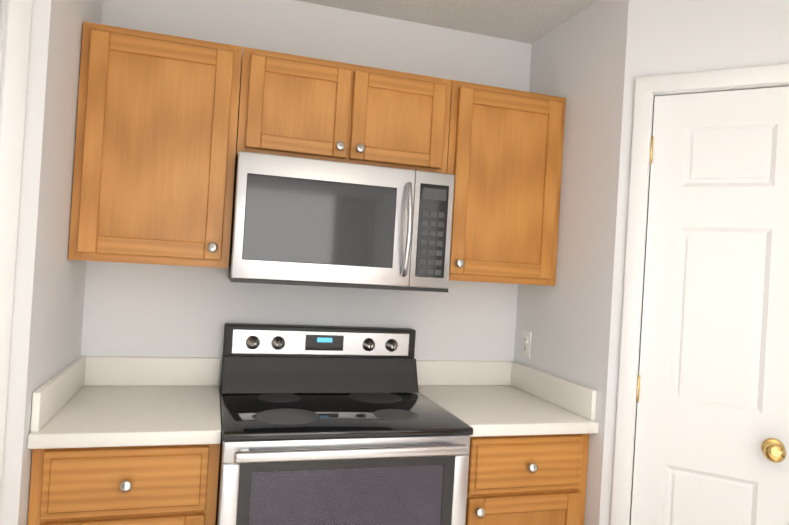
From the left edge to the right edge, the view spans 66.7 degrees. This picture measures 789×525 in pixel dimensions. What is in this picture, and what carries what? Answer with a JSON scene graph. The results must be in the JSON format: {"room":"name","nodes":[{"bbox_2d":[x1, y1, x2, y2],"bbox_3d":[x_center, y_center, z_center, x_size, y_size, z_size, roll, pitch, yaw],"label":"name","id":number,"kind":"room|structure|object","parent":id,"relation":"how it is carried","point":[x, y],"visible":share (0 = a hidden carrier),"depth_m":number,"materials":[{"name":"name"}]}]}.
{"room":"kitchen","nodes":[
{"label":"kitchen","id":0,"kind":"room"},
{"bbox_2d":[0,0,528,524],"bbox_3d":[-0.336,0.186,2.462,3.870,2.440,0.100,4,0,-17],"label":"wall","id":1,"kind":"structure","parent":0,"point":[65,310],"depth_m":2.26,"materials":[{"name":"white paint"}]},
{"bbox_2d":[68,22,241,267],"bbox_3d":[-0.805,-0.370,2.073,0.486,0.750,0.357,4,0,-17],"label":"upper cabinet","id":2,"kind":"object","parent":1,"relation":"attached to","point":[155,148],"visible":1,"depth_m":1.94,"materials":[{"name":"brown wood"}]},
{"bbox_2d":[235,47,451,172],"bbox_3d":[-0.196,-0.526,2.256,0.760,0.365,0.357,4,0,-17],"label":"upper cabinet","id":3,"kind":"object","parent":1,"relation":"attached to","point":[303,106],"visible":0.96,"depth_m":2.11,"materials":[{"name":"brown wood"}]},
{"bbox_2d":[228,151,454,291],"bbox_3d":[-0.205,-0.129,2.206,0.755,0.425,0.451,4,0,-17],"label":"microwave","id":4,"kind":"object","parent":3,"relation":"attached to","point":[308,221],"visible":1,"depth_m":2.03,"materials":[{"name":"silver metal"}]},
{"bbox_2d":[446,80,565,285],"bbox_3d":[0.391,-0.297,2.435,0.486,0.750,0.357,4,0,-17],"label":"upper cabinet","id":5,"kind":"object","parent":1,"relation":"attached to","point":[504,156],"visible":0.94,"depth_m":2.30,"materials":[{"name":"brown wood"}]},
{"bbox_2d":[296,0,597,43],"bbox_3d":[0.894,-1.015,-1.337,4.520,0.050,8.460,4,0,-17],"label":"ceiling","id":6,"kind":"structure","parent":0,"point":[529,21],"depth_m":2.40,"materials":[{"name":"white paint"}]},
{"bbox_2d":[512,0,767,524],"bbox_3d":[0.770,0.250,2.201,0.160,2.440,1.020,4,0,-17],"label":"wall","id":7,"kind":"structure","parent":0,"point":[592,62],"depth_m":2.12,"materials":[{"name":"white paint"}]},
{"bbox_2d":[521,330,531,358],"bbox_3d":[0.564,0.351,2.568,0.008,0.115,0.072,4,0,-17],"label":"electrical outlet plate","id":8,"kind":"object","parent":7,"relation":"attached to","point":[526,345],"visible":1,"depth_m":2.56,"materials":[{"name":"white plastic"}]},
{"bbox_2d":[631,86,788,524],"bbox_3d":[1.003,0.461,1.887,0.456,2.022,0.107,3,0,28],"label":"pantry door","id":9,"kind":"structure","parent":7,"relation":"in","point":[712,432],"depth_m":1.91,"materials":[{"name":"white paint"}]},
{"bbox_3d":[0.747,1.470,-1.355,4.520,0.050,8.460,4,0,-17],"label":"floor","id":10,"kind":"structure","parent":0,"visible":0},
{"bbox_2d":[28,444,219,524],"bbox_3d":[-0.843,0.936,1.932,0.486,0.875,0.632,4,0,-17],"label":"base cabinet","id":11,"kind":"object","parent":10,"relation":"on","point":[155,485],"visible":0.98,"depth_m":1.66,"materials":[{"name":"brown wood"}]},
{"bbox_2d":[27,356,220,448],"bbox_3d":[-0.814,0.427,1.936,0.487,0.144,0.630,4,0,-17],"label":"countertop","id":12,"kind":"structure","parent":11,"relation":"on","point":[98,401],"depth_m":1.88,"materials":[{"name":"white laminate"}]},
{"bbox_2d":[215,323,472,524],"bbox_3d":[-0.224,0.834,2.074,0.761,1.155,0.707,4,0,-17],"label":"stove","id":13,"kind":"object","parent":10,"relation":"on","point":[336,425],"visible":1,"depth_m":1.86,"materials":[{"name":"grey metal"}]},
{"bbox_2d":[465,434,588,524],"bbox_3d":[0.353,1.010,2.294,0.486,0.875,0.632,4,0,-17],"label":"base cabinet","id":14,"kind":"object","parent":10,"relation":"on","point":[529,480],"visible":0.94,"depth_m":2.03,"materials":[{"name":"brown wood"}]},
{"bbox_2d":[416,360,598,436],"bbox_3d":[0.384,0.501,2.299,0.487,0.144,0.630,4,0,-17],"label":"countertop","id":15,"kind":"structure","parent":14,"relation":"on","point":[495,398],"depth_m":2.29,"materials":[{"name":"white laminate"}]}
]}

